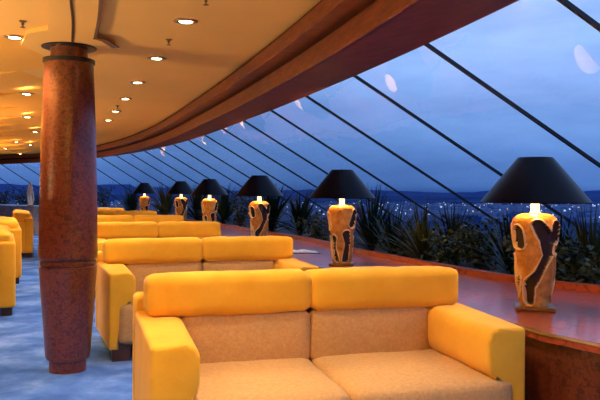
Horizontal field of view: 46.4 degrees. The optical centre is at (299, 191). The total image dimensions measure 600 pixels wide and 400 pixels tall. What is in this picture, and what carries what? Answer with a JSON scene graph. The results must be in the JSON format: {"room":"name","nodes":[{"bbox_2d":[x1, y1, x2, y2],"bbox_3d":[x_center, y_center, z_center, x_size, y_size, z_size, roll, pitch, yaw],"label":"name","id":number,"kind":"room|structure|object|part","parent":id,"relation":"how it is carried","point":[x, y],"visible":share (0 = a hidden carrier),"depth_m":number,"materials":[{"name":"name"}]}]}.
{"room":"ship interior","nodes":[
{"label":"ship interior","id":0,"kind":"room"},
{"bbox_2d":[0,234,132,399],"bbox_3d":[-10.756,1.216,13.500,26.500,0.001,37.000,0,0,0],"label":"floor","id":1,"kind":"structure","parent":0,"point":[25,374],"depth_m":5.12,"materials":[{"name":"blue carpet"}]},
{"bbox_2d":[0,224,15,315],"bbox_3d":[-3.672,0.813,7.686,0.992,0.877,1.750,0,0,-23],"label":"sofa","id":2,"kind":"object","parent":1,"relation":"on","point":[7,242],"visible":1,"depth_m":7.06,"materials":[{"name":"yellow fabric"}]},
{"bbox_3d":[-2.999,1.190,7.160,0.100,0.130,0.135,0,0,-23],"label":"leg","id":3,"kind":"part","parent":2,"relation":"part of","materials":[{"name":"brown wood"}]},
{"bbox_2d":[0,216,21,283],"bbox_3d":[-4.577,0.809,10.117,0.992,0.877,1.750,0,0,-23],"label":"sofa","id":4,"kind":"object","parent":1,"relation":"on","point":[11,222],"visible":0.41,"depth_m":9.49,"materials":[{"name":"yellow fabric"}]},
{"bbox_3d":[-4.194,0.832,10.280,0.160,0.665,1.750,0,0,-23],"label":"panel","id":5,"kind":"part","parent":4,"relation":"part of","materials":[{"name":"yellow fabric"}]},
{"bbox_2d":[13,210,32,256],"bbox_3d":[-5.850,0.802,13.914,0.992,0.877,1.750,0,0,-22],"label":"sofa","id":6,"kind":"object","parent":1,"relation":"on","point":[24,218],"visible":0.6,"depth_m":13.26,"materials":[{"name":"yellow fabric"}]},
{"bbox_3d":[-5.594,0.864,13.201,0.850,0.587,0.224,0,0,-22],"label":"armrest","id":7,"kind":"part","parent":6,"relation":"part of","materials":[{"name":"yellow fabric"}]},
{"bbox_3d":[-5.465,0.825,14.069,0.160,0.665,1.750,0,0,-22],"label":"panel","id":8,"kind":"part","parent":6,"relation":"part of","materials":[{"name":"yellow fabric"}]},
{"bbox_2d":[0,204,110,233],"bbox_3d":[-12.051,0.805,23.300,16.388,0.810,2.266,0,0,28],"label":"wall","id":9,"kind":"structure","parent":1,"relation":"on","point":[6,210],"depth_m":21.12,"materials":[{"name":"grey paint"}]},
{"bbox_2d":[27,182,33,206],"bbox_3d":[-7.777,0.065,20.203,0.182,0.712,0.182,0,0,45],"label":"sculpture","id":10,"kind":"object","parent":9,"relation":"on","point":[30,193],"visible":1,"depth_m":20.17,"materials":[{"name":"ceramic"}]},
{"bbox_2d":[38,42,97,373],"bbox_3d":[-1.644,0.118,4.970,0.402,2.288,0.402,0,0,34],"label":"column","id":11,"kind":"structure","parent":1,"relation":"on","point":[68,227],"depth_m":4.82,"materials":[{"name":"brown stone"}]},
{"bbox_2d":[97,208,124,211],"bbox_3d":[-4.912,0.807,16.326,1.750,0.877,0.992,0,0,-22],"label":"sofa","id":12,"kind":"object","parent":1,"relation":"on","point":[98,209],"visible":0.02,"depth_m":16.64,"materials":[{"name":"yellow fabric"}]},
{"bbox_2d":[97,210,156,216],"bbox_3d":[-3.662,0.813,13.949,1.750,0.877,0.992,0,0,-20],"label":"sofa","id":13,"kind":"object","parent":1,"relation":"on","point":[132,213],"visible":0.12,"depth_m":14.16,"materials":[{"name":"yellow fabric"}]},
{"bbox_2d":[97,215,183,223],"bbox_3d":[-2.700,0.818,11.423,1.750,0.877,0.992,0,0,-18],"label":"sofa","id":14,"kind":"object","parent":1,"relation":"on","point":[100,218],"visible":0.19,"depth_m":11.58,"materials":[{"name":"yellow fabric"}]},
{"bbox_2d":[95,221,220,297],"bbox_3d":[-1.800,0.823,8.973,1.750,0.877,0.992,0,0,-18],"label":"sofa","id":15,"kind":"object","parent":1,"relation":"on","point":[146,229],"visible":0.38,"depth_m":9.11,"materials":[{"name":"yellow fabric"}]},
{"bbox_3d":[-2.512,0.879,8.711,0.224,0.587,0.850,0,0,-18],"label":"armrest","id":16,"kind":"part","parent":15,"relation":"part of","materials":[{"name":"yellow fabric"}]},
{"bbox_2d":[95,236,318,361],"bbox_3d":[-0.782,0.828,5.899,1.750,0.877,0.992,0,0,-20],"label":"sofa","id":17,"kind":"object","parent":1,"relation":"on","point":[123,264],"visible":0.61,"depth_m":5.89,"materials":[{"name":"yellow fabric"}]},
{"bbox_3d":[-1.483,0.884,5.613,0.224,0.587,0.850,0,0,-20],"label":"armrest","id":18,"kind":"part","parent":17,"relation":"part of","materials":[{"name":"yellow fabric"}]},
{"bbox_3d":[-1.351,1.198,5.273,0.135,0.130,0.100,0,0,-20],"label":"leg","id":19,"kind":"part","parent":17,"relation":"part of","materials":[{"name":"brown wood"}]},
{"bbox_2d":[118,291,139,343],"bbox_3d":[-1.106,0.990,5.652,0.802,0.343,0.748,0,0,-20],"label":"seat cushion","id":20,"kind":"object","parent":17,"relation":"on","point":[125,305],"depth_m":5.21,"materials":[{"name":"fabric"}]},
{"bbox_3d":[-0.924,0.848,6.290,1.750,0.665,0.160,0,0,-20],"label":"panel","id":21,"kind":"part","parent":17,"relation":"part of","materials":[{"name":"yellow fabric"}]},
{"bbox_2d":[124,261,202,290],"bbox_3d":[-1.180,0.739,6.017,0.692,0.324,0.211,0,0,-20],"label":"cushion","id":22,"kind":"object","parent":17,"relation":"on","point":[140,269],"depth_m":5.90,"materials":[{"name":"fabric"}]},
{"bbox_2d":[201,260,274,270],"bbox_3d":[-0.551,0.741,6.246,0.692,0.326,0.208,0,0,-20],"label":"cushion","id":23,"kind":"object","parent":17,"relation":"on","point":[206,265],"depth_m":6.15,"materials":[{"name":"beige fabric"}]},
{"bbox_3d":[-0.060,0.891,6.131,0.224,0.587,0.850,0,0,-20],"label":"armrest","id":24,"kind":"part","parent":17,"relation":"part of","materials":[{"name":"yellow fabric"}]},
{"bbox_2d":[132,266,524,399],"bbox_3d":[0.102,0.832,3.404,1.750,0.877,0.992,0,0,-16],"label":"sofa","id":25,"kind":"object","parent":1,"relation":"on","point":[366,332],"visible":1,"depth_m":3.41,"materials":[{"name":"yellow fabric"}]},
{"bbox_3d":[-0.620,0.888,3.174,0.224,0.587,0.850,0,0,-15],"label":"armrest","id":26,"kind":"part","parent":25,"relation":"part of","materials":[{"name":"yellow fabric"}]},
{"bbox_3d":[-0.009,0.853,3.805,1.750,0.665,0.160,0,0,-15],"label":"panel","id":27,"kind":"part","parent":25,"relation":"part of","materials":[{"name":"yellow fabric"}]},
{"bbox_2d":[180,310,310,363],"bbox_3d":[-0.286,0.743,3.552,0.692,0.324,0.211,0,0,-15],"label":"cushion","id":28,"kind":"object","parent":25,"relation":"on","point":[219,336],"depth_m":3.46,"materials":[{"name":"fabric"}]},
{"bbox_2d":[193,358,349,399],"bbox_3d":[-0.241,0.994,3.183,0.802,0.343,0.748,0,0,-15],"label":"seat cushion","id":29,"kind":"object","parent":25,"relation":"on","point":[220,378],"depth_m":3.08,"materials":[{"name":"beige fabric"}]},
{"bbox_2d":[307,307,429,360],"bbox_3d":[0.359,0.745,3.732,0.692,0.326,0.208,0,0,-15],"label":"cushion","id":30,"kind":"object","parent":25,"relation":"on","point":[331,331],"depth_m":3.63,"materials":[{"name":"fabric"}]},
{"bbox_2d":[311,348,511,399],"bbox_3d":[0.509,0.998,3.390,0.802,0.345,0.747,0,0,-15],"label":"seat cushion","id":31,"kind":"object","parent":25,"relation":"on","point":[362,373],"depth_m":3.18,"materials":[{"name":"fabric"}]},
{"bbox_3d":[0.839,0.896,3.578,0.224,0.587,0.850,0,0,-15],"label":"armrest","id":32,"kind":"part","parent":25,"relation":"part of","materials":[{"name":"yellow fabric"}]},
{"bbox_2d":[186,219,599,399],"bbox_3d":[-0.376,0.932,8.658,2.068,0.673,21.708,0,0,-22],"label":"counter","id":33,"kind":"object","parent":1,"relation":"on","point":[562,346],"depth_m":3.67,"materials":[{"name":"brown wood"}]},
{"bbox_2d":[132,183,156,210],"bbox_3d":[-3.621,0.204,16.300,0.589,0.838,0.589,0,0,24],"label":"table lamp","id":34,"kind":"object","parent":33,"relation":"on","point":[142,188],"visible":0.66,"depth_m":16.21,"materials":[{"name":"brown fabric"}]},
{"bbox_2d":[139,196,149,210],"bbox_3d":[-3.622,0.348,16.300,0.266,0.510,0.206,0,0,-13],"label":"lamp base","id":35,"kind":"object","parent":34,"relation":"on","point":[144,201],"depth_m":16.23,"materials":[{"name":"ceramic"}]},
{"bbox_3d":[-3.620,-0.090,16.300,0.590,0.251,0.590,0,0,-13],"label":"lamp shade","id":36,"kind":"part","parent":34,"relation":"part of","materials":[{"name":"black fabric"}]},
{"bbox_2d":[166,181,193,220],"bbox_3d":[-2.301,0.210,13.550,0.589,0.838,0.589,0,0,-18],"label":"table lamp","id":37,"kind":"object","parent":33,"relation":"on","point":[179,187],"visible":0.76,"depth_m":13.46,"materials":[{"name":"brown fabric"}]},
{"bbox_3d":[-2.300,-0.083,13.550,0.590,0.251,0.590,0,0,-16],"label":"lamp shade","id":38,"kind":"part","parent":37,"relation":"part of","materials":[{"name":"black fabric"}]},
{"bbox_2d":[174,197,187,220],"bbox_3d":[-2.302,0.354,13.551,0.260,0.510,0.222,0,0,-16],"label":"lamp base","id":39,"kind":"object","parent":37,"relation":"on","point":[181,203],"depth_m":13.49,"materials":[{"name":"brown ceramic"}]},
{"bbox_2d":[191,179,227,221],"bbox_3d":[-1.421,0.215,11.000,0.589,0.838,0.589,0,0,-5],"label":"table lamp","id":40,"kind":"object","parent":33,"relation":"on","point":[209,187],"visible":0.73,"depth_m":10.90,"materials":[{"name":"brown fabric"}]},
{"bbox_2d":[201,199,217,221],"bbox_3d":[-1.422,0.359,11.000,0.266,0.510,0.206,0,0,-7],"label":"lamp base","id":41,"kind":"object","parent":40,"relation":"on","point":[209,206],"depth_m":10.93,"materials":[{"name":"brown ceramic"}]},
{"bbox_3d":[-1.420,-0.079,11.000,0.590,0.251,0.590,0,0,-7],"label":"lamp shade","id":42,"kind":"part","parent":40,"relation":"part of","materials":[{"name":"black fabric"}]},
{"bbox_2d":[235,175,282,235],"bbox_3d":[-0.491,0.220,8.450,0.589,0.838,0.589,0,0,-11],"label":"table lamp","id":43,"kind":"object","parent":33,"relation":"on","point":[256,185],"visible":0.82,"depth_m":8.36,"materials":[{"name":"black fabric"}]},
{"bbox_2d":[248,201,269,235],"bbox_3d":[-0.492,0.363,8.451,0.260,0.510,0.222,0,0,-8],"label":"lamp base","id":44,"kind":"object","parent":43,"relation":"on","point":[259,211],"depth_m":8.38,"materials":[{"name":"orange ceramic"}]},
{"bbox_3d":[-0.490,-0.074,8.450,0.590,0.251,0.590,0,0,-8],"label":"lamp shade","id":45,"kind":"part","parent":43,"relation":"part of","materials":[{"name":"black fabric"}]},
{"bbox_2d":[293,249,319,253],"bbox_3d":[-0.014,0.630,7.428,0.420,0.023,0.280,0,0,-8],"label":"open magazine","id":46,"kind":"object","parent":33,"relation":"on","point":[300,251],"visible":0.66,"depth_m":7.32,"materials":[{"name":"grey paper"}]},
{"bbox_2d":[309,169,374,265],"bbox_3d":[0.369,0.224,6.160,0.589,0.838,0.589,0,0,7],"label":"table lamp","id":47,"kind":"object","parent":33,"relation":"on","point":[341,184],"visible":1,"depth_m":6.07,"materials":[{"name":"brown fabric"}]},
{"bbox_3d":[0.367,0.633,6.160,0.210,0.020,0.170,0,0,9],"label":"plate","id":48,"kind":"part","parent":47,"relation":"part of","materials":[{"name":"brown wood"}]},
{"bbox_2d":[327,205,356,263],"bbox_3d":[0.368,0.368,6.160,0.266,0.510,0.206,0,0,9],"label":"lamp base","id":49,"kind":"object","parent":47,"relation":"on","point":[341,218],"depth_m":6.09,"materials":[{"name":"brown ceramic"}]},
{"bbox_3d":[0.370,-0.070,6.160,0.590,0.251,0.590,0,0,9],"label":"lamp shade","id":50,"kind":"part","parent":47,"relation":"part of","materials":[{"name":"black fabric"}]},
{"bbox_2d":[221,227,599,353],"bbox_3d":[-0.405,0.662,8.648,1.992,0.045,21.670,0,0,-22],"label":"countertop","id":51,"kind":"structure","parent":33,"relation":"on","point":[577,314],"depth_m":4.10,"materials":[{"name":"brown wood"}]},
{"bbox_2d":[480,157,592,311],"bbox_3d":[1.299,0.229,3.870,0.589,0.838,0.589,0,0,34],"label":"table lamp","id":52,"kind":"object","parent":33,"relation":"on","point":[535,181],"visible":1,"depth_m":3.79,"materials":[{"name":"brown fabric"}]},
{"bbox_2d":[510,213,559,306],"bbox_3d":[1.298,0.372,3.871,0.260,0.510,0.222,0,0,15],"label":"lamp base","id":53,"kind":"object","parent":52,"relation":"on","point":[534,236],"depth_m":3.80,"materials":[{"name":"orange ceramic"}]},
{"bbox_3d":[1.297,0.637,3.870,0.210,0.020,0.170,0,0,15],"label":"plate","id":54,"kind":"part","parent":52,"relation":"part of","materials":[{"name":"brown wood"}]},
{"bbox_3d":[1.300,-0.065,3.870,0.590,0.251,0.590,0,0,15],"label":"lamp shade","id":55,"kind":"part","parent":52,"relation":"part of","materials":[{"name":"black fabric"}]},
{"bbox_3d":[-0.395,0.977,8.654,1.925,0.582,21.660,0,0,-22],"label":"panel","id":56,"kind":"part","parent":33,"relation":"part of","materials":[{"name":"brown wood"}]},
{"bbox_3d":[-7.069,1.080,13.172,24.817,0.420,31.995,0,0,0],"label":"trim","id":57,"kind":"structure","parent":1,"relation":"on","visible":0},
{"bbox_2d":[1,164,38,188],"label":"window","id":58,"kind":"structure","parent":57,"relation":"on","point":[1,164],"depth_m":22.38,"materials":[{"name":"black metal"}]},
{"bbox_2d":[97,169,152,205],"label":"window","id":59,"kind":"structure","parent":57,"relation":"on","point":[97,169],"depth_m":19.54,"materials":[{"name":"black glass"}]},
{"bbox_2d":[102,158,188,213],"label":"window","id":60,"kind":"structure","parent":57,"relation":"on","point":[102,158],"depth_m":18.32,"materials":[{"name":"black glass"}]},
{"bbox_2d":[117,156,189,200],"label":"window","id":61,"kind":"structure","parent":57,"relation":"on","point":[117,156],"depth_m":17.34,"materials":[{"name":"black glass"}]},
{"bbox_2d":[130,153,202,197],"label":"window","id":62,"kind":"structure","parent":57,"relation":"attached to","point":[130,153],"depth_m":16.23,"materials":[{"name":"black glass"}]},
{"bbox_2d":[144,151,249,215],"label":"window","id":63,"kind":"structure","parent":57,"relation":"attached to","point":[144,151],"depth_m":15.26,"materials":[{"name":"black metal"}]},
{"bbox_2d":[159,148,282,224],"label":"window","id":64,"kind":"structure","parent":57,"relation":"attached to","point":[159,148],"depth_m":14.20,"materials":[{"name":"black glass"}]},
{"bbox_2d":[174,144,292,218],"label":"window","id":65,"kind":"structure","parent":57,"relation":"attached to","point":[174,144],"depth_m":13.13,"materials":[{"name":"black metal"}]},
{"bbox_2d":[188,140,315,218],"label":"window","id":66,"kind":"structure","parent":57,"relation":"attached to","point":[188,140],"depth_m":11.99,"materials":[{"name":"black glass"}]},
{"bbox_2d":[204,135,357,229],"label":"window mullion","id":67,"kind":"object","parent":57,"relation":"attached to","point":[204,135],"depth_m":11.00,"materials":[{"name":"black metal"}]},
{"bbox_2d":[222,129,367,219],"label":"window mullion","id":68,"kind":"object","parent":57,"relation":"on","point":[222,129],"depth_m":9.82,"materials":[{"name":"black metal"}]},
{"bbox_2d":[243,121,414,228],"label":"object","id":69,"kind":"structure","parent":57,"relation":"attached to","point":[246,122],"depth_m":8.69,"materials":[{"name":"black metal"}]},
{"bbox_2d":[270,110,499,256],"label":"window mullion","id":70,"kind":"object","parent":57,"relation":"attached to","point":[272,111],"depth_m":7.68,"materials":[{"name":"black metal"}]},
{"bbox_2d":[305,96,502,225],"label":"window mullion","id":71,"kind":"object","parent":57,"relation":"attached to","point":[307,97],"depth_m":6.56,"materials":[{"name":"black metal"}]},
{"bbox_2d":[353,75,596,239],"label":"window mullion","id":72,"kind":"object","parent":57,"relation":"attached to","point":[358,78],"depth_m":5.37,"materials":[{"name":"black metal"}]},
{"bbox_2d":[424,43,599,167],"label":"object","id":73,"kind":"structure","parent":57,"relation":"on","point":[429,46],"depth_m":4.20,"materials":[{"name":"black metal"}]},
{"bbox_2d":[557,0,599,31],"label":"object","id":74,"kind":"structure","parent":57,"relation":"attached to","point":[566,3],"depth_m":2.96,"materials":[{"name":"black metal"}]},
{"bbox_2d":[0,0,320,154],"bbox_3d":[-10.995,-1.105,12.500,26.000,0.001,35.000,0,0,0],"label":"ceiling","id":75,"kind":"structure","parent":0,"point":[227,34],"depth_m":5.03,"materials":[{"name":"paint"}]},
{"bbox_2d":[3,34,23,39],"bbox_3d":[-1.943,-1.051,4.768,0.150,0.012,0.150,0,0,0],"label":"recessed light","id":76,"kind":"object","parent":75,"relation":"in","point":[8,36],"visible":0.92,"depth_m":4.74,"materials":[{"name":"beige"}]},
{"bbox_2d":[0,36,44,153],"bbox_3d":[-9.192,-1.058,11.999,9.593,0.075,18.500,0,0,-20],"label":"ceiling","id":77,"kind":"structure","parent":75,"relation":"attached to","point":[15,58],"depth_m":7.77,"materials":[{"name":"paint"}]},
{"bbox_2d":[18,92,33,94],"bbox_3d":[-2.734,-0.980,6.998,0.150,0.012,0.150,0,0,0],"label":"recessed light","id":78,"kind":"object","parent":77,"relation":"attached to","point":[21,93],"visible":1,"depth_m":6.95,"materials":[{"name":"beige"}]},
{"bbox_2d":[19,20,26,27],"bbox_3d":[-1.714,-1.037,4.327,0.044,0.041,0.044,0,0,0],"label":"sprinkler","id":79,"kind":"object","parent":75,"relation":"attached to","point":[21,21],"visible":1,"depth_m":4.32,"materials":[{"name":"brown metal"}]},
{"bbox_2d":[21,0,115,56],"bbox_3d":[-1.222,-1.041,4.013,0.615,0.029,2.910,0,0,-24],"label":"trim","id":80,"kind":"structure","parent":75,"relation":"attached to","point":[59,27],"depth_m":4.42,"materials":[{"name":"paint"}]},
{"bbox_2d":[70,0,73,42],"bbox_3d":[-1.253,-1.024,3.839,0.023,0.007,2.080,0,0,-18],"label":"trim","id":81,"kind":"structure","parent":80,"relation":"attached to","point":[71,2],"depth_m":4.14,"materials":[{"name":"brown wood"}]},
{"bbox_2d":[94,0,102,38],"bbox_3d":[-1.091,-1.022,3.809,0.035,0.009,1.771,0,0,-17],"label":"trim","id":82,"kind":"structure","parent":80,"relation":"attached to","point":[100,6],"depth_m":4.11,"materials":[{"name":"brown wood"}]},
{"bbox_2d":[93,37,118,47],"bbox_3d":[-1.319,-1.023,4.797,0.075,0.009,0.324,0,0,10],"label":"trim","id":83,"kind":"structure","parent":80,"relation":"attached to","point":[106,41],"depth_m":4.77,"materials":[{"name":"brown wood"}]},
{"bbox_2d":[130,81,145,83],"bbox_3d":[-1.556,-1.049,6.706,0.150,0.012,0.150,0,0,0],"label":"recessed light","id":84,"kind":"object","parent":75,"relation":"in","point":[133,82],"visible":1,"depth_m":6.68,"materials":[{"name":"beige"}]},
{"bbox_2d":[147,56,165,60],"bbox_3d":[-1.125,-1.047,5.494,0.150,0.012,0.150,0,0,0],"label":"recessed light","id":85,"kind":"object","parent":75,"relation":"in","point":[156,58],"visible":1,"depth_m":5.47,"materials":[{"name":"beige"}]},
{"bbox_2d":[173,18,197,24],"bbox_3d":[-0.701,-1.044,4.296,0.150,0.012,0.150,0,0,0],"label":"recessed light","id":86,"kind":"object","parent":75,"relation":"in","point":[185,21],"visible":1,"depth_m":4.27,"materials":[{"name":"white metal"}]},
{"bbox_2d":[0,0,518,163],"bbox_3d":[-6.319,-1.093,13.372,7.616,0.578,36.745,0,0,-37],"label":"trim","id":87,"kind":"structure","parent":75,"relation":"attached to","point":[330,27],"depth_m":4.46,"materials":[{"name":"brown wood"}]},
{"bbox_2d":[186,218,599,283],"bbox_3d":[0.147,0.771,9.939,9.579,0.001,22.869,0,0,0],"label":"soil","id":88,"kind":"structure","parent":0,"point":[285,231],"depth_m":10.52,"materials":[{"name":"soil"}]},
{"bbox_2d":[148,183,187,214],"bbox_3d":[-3.376,0.253,17.612,1.759,1.045,1.600,0,0,-34],"label":"spiky plant","id":89,"kind":"object","parent":88,"relation":"on","point":[165,200],"visible":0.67,"depth_m":17.29,"materials":[{"name":"green plant"}]},
{"bbox_2d":[157,183,235,224],"bbox_3d":[-2.182,0.290,15.498,1.545,1.052,1.811,0,0,41],"label":"spiky plant","id":90,"kind":"object","parent":88,"relation":"on","point":[196,198],"visible":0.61,"depth_m":15.36,"materials":[{"name":"green plant"}]},
{"bbox_2d":[193,181,249,224],"bbox_3d":[-1.500,0.286,14.051,1.481,0.998,1.484,0,0,0],"label":"spiky plant","id":91,"kind":"object","parent":88,"relation":"on","point":[224,216],"visible":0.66,"depth_m":14.00,"materials":[{"name":"green plant"}]},
{"bbox_2d":[225,192,255,226],"bbox_3d":[-1.081,0.375,13.331,0.708,0.786,0.642,0,0,-35],"label":"leafy bush","id":92,"kind":"object","parent":88,"relation":"on","point":[241,218],"visible":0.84,"depth_m":13.24,"materials":[{"name":"green plant"}]},
{"bbox_2d":[228,185,295,231],"bbox_3d":[-0.471,0.299,11.704,1.515,1.033,1.469,0,0,0],"label":"spiky plant","id":93,"kind":"object","parent":88,"relation":"on","point":[274,210],"visible":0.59,"depth_m":11.49,"materials":[{"name":"green plant"}]},
{"bbox_2d":[269,191,326,235],"bbox_3d":[0.009,0.361,10.883,1.362,0.863,1.422,0,0,0],"label":"spiky plant","id":94,"kind":"object","parent":88,"relation":"on","point":[297,211],"visible":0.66,"depth_m":10.81,"materials":[{"name":"green plant"}]},
{"bbox_2d":[294,206,330,240],"bbox_3d":[0.286,0.486,9.800,0.685,0.581,0.707,0,0,28],"label":"leafy bush","id":95,"kind":"object","parent":88,"relation":"on","point":[315,234],"visible":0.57,"depth_m":9.69,"materials":[{"name":"green plant"}]},
{"bbox_2d":[309,199,365,244],"bbox_3d":[0.600,0.397,8.969,1.174,0.800,1.265,0,0,0],"label":"spiky plant","id":96,"kind":"object","parent":88,"relation":"on","point":[329,199],"visible":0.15,"depth_m":9.01,"materials":[{"name":"green plant"}]},
{"bbox_2d":[324,181,406,249],"bbox_3d":[0.822,0.333,8.089,1.355,0.930,1.383,0,0,-38],"label":"spiky plant","id":97,"kind":"object","parent":88,"relation":"on","point":[374,211],"visible":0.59,"depth_m":7.99,"materials":[{"name":"green plant"}]},
{"bbox_2d":[354,198,423,253],"bbox_3d":[0.872,0.429,7.534,1.140,0.738,1.088,0,0,-45],"label":"spiky plant","id":98,"kind":"object","parent":88,"relation":"on","point":[387,229],"visible":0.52,"depth_m":7.42,"materials":[{"name":"green plant"}]},
{"bbox_2d":[377,220,420,257],"bbox_3d":[1.073,0.541,7.401,0.586,0.493,0.583,0,0,10],"label":"leafy bush","id":99,"kind":"object","parent":88,"relation":"on","point":[378,221],"visible":0.21,"depth_m":7.36,"materials":[{"name":"green plant"}]},
{"bbox_2d":[357,198,493,264],"bbox_3d":[1.242,0.422,6.868,1.398,0.755,1.301,0,0,0],"label":"spiky plant","id":100,"kind":"object","parent":88,"relation":"on","point":[416,244],"visible":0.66,"depth_m":6.82,"materials":[{"name":"green plant"}]},
{"bbox_2d":[421,225,468,266],"bbox_3d":[1.398,0.571,6.558,0.499,0.547,0.635,0,0,0],"label":"leafy bush","id":101,"kind":"object","parent":88,"relation":"on","point":[444,254],"visible":0.85,"depth_m":6.51,"materials":[{"name":"green plant"}]},
{"bbox_2d":[427,201,495,258],"bbox_3d":[1.614,0.435,7.356,1.042,0.734,0.993,0,0,0],"label":"spiky plant","id":102,"kind":"object","parent":88,"relation":"on","point":[453,219],"visible":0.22,"depth_m":7.23,"materials":[{"name":"green plant"}]},
{"bbox_2d":[439,214,498,263],"bbox_3d":[1.816,0.517,7.608,0.634,0.562,0.632,0,0,0],"label":"leafy bush","id":103,"kind":"object","parent":88,"relation":"on","point":[469,224],"visible":0.04,"depth_m":7.57,"materials":[{"name":"green plant"}]},
{"bbox_2d":[447,214,508,270],"bbox_3d":[1.656,0.488,6.424,0.625,0.587,0.503,0,0,0],"label":"leafy bush","id":104,"kind":"object","parent":88,"relation":"on","point":[469,238],"visible":0.77,"depth_m":6.37,"materials":[{"name":"green plant"}]},
{"bbox_2d":[455,208,523,273],"bbox_3d":[1.838,0.465,6.073,0.870,0.676,1.077,0,0,-25],"label":"spiky plant","id":105,"kind":"object","parent":88,"relation":"on","point":[506,265],"visible":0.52,"depth_m":5.98,"materials":[{"name":"green plant"}]},
{"bbox_2d":[472,205,592,274],"bbox_3d":[2.117,0.442,5.809,1.281,0.724,1.124,0,0,0],"label":"spiky plant","id":106,"kind":"object","parent":88,"relation":"on","point":[571,231],"visible":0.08,"depth_m":5.77,"materials":[{"name":"green plant"}]},
{"bbox_2d":[501,231,577,280],"bbox_3d":[1.840,0.535,5.389,0.594,0.531,0.516,0,0,40],"label":"leafy bush","id":107,"kind":"object","parent":88,"relation":"on","point":[508,243],"visible":0.03,"depth_m":5.35,"materials":[{"name":"green plant"}]},
{"bbox_2d":[490,204,599,284],"bbox_3d":[2.094,0.444,5.247,1.341,0.792,1.433,0,0,25],"label":"spiky plant","id":108,"kind":"object","parent":88,"relation":"on","point":[581,235],"visible":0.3,"depth_m":5.25,"materials":[{"name":"green plant"}]},
{"bbox_2d":[555,237,599,283],"bbox_3d":[2.008,0.564,5.088,0.666,0.480,0.501,0,0,-28],"label":"leafy bush","id":109,"kind":"object","parent":88,"relation":"on","point":[583,267],"visible":0.65,"depth_m":5.06,"materials":[{"name":"green plant"}]},
{"label":"trim","id":110,"kind":"structure","parent":0,"visible":0},
{"bbox_2d":[0,187,19,203],"bbox_3d":[-9.984,0.186,23.636,0.973,0.739,0.733,0,0,-24],"label":"leafy bush","id":111,"kind":"object","parent":110,"relation":"on","point":[3,198],"visible":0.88,"depth_m":23.62,"materials":[{"name":"green plant"}]},
{"bbox_2d":[8,187,35,204],"bbox_3d":[-9.175,0.191,22.963,0.968,0.736,0.874,0,0,23],"label":"leafy bush","id":112,"kind":"object","parent":110,"relation":"on","point":[17,197],"visible":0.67,"depth_m":22.94,"materials":[{"name":"green plant"}]},
{"bbox_2d":[26,191,38,204],"bbox_3d":[-8.517,0.237,22.588,0.564,0.654,0.715,0,0,45],"label":"leafy bush","id":113,"kind":"object","parent":110,"relation":"on","point":[36,201],"visible":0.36,"depth_m":22.51,"materials":[{"name":"green plant"}]},
{"bbox_2d":[97,184,115,206],"bbox_3d":[-5.939,0.222,20.916,0.808,1.044,1.006,0,0,-27],"label":"leafy bush","id":114,"kind":"object","parent":110,"relation":"on","point":[103,196],"visible":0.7,"depth_m":20.85,"materials":[{"name":"green plant"}]},
{"bbox_2d":[108,185,150,210],"bbox_3d":[-4.604,0.268,19.353,1.817,1.092,1.612,0,0,37],"label":"spiky plant","id":115,"kind":"object","parent":110,"relation":"on","point":[130,204],"visible":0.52,"depth_m":19.18,"materials":[{"name":"green plant"}]},
{"label":"outside","id":116,"kind":"structure","parent":0,"visible":0},
{"bbox_2d":[0,194,599,255],"bbox_3d":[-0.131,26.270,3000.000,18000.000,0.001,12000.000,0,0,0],"label":"ground","id":117,"kind":"structure","parent":116,"point":[420,200],"depth_m":1992.95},
{"bbox_2d":[0,184,599,196],"bbox_3d":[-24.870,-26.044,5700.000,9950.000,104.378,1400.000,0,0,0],"label":"hills","id":118,"kind":"structure","parent":117,"relation":"on","point":[119,190],"depth_m":5397.60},
{"bbox_2d":[6,200,599,221],"bbox_3d":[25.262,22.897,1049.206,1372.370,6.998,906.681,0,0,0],"label":"town buildings","id":119,"kind":"structure","parent":117,"relation":"on","point":[485,207],"depth_m":969.39},
{"bbox_2d":[2,201,599,217],"bbox_3d":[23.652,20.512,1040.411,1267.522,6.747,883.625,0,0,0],"label":"town lights","id":120,"kind":"object","parent":119,"relation":"on","point":[2,201],"visible":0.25,"depth_m":981.06,"materials":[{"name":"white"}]}
]}

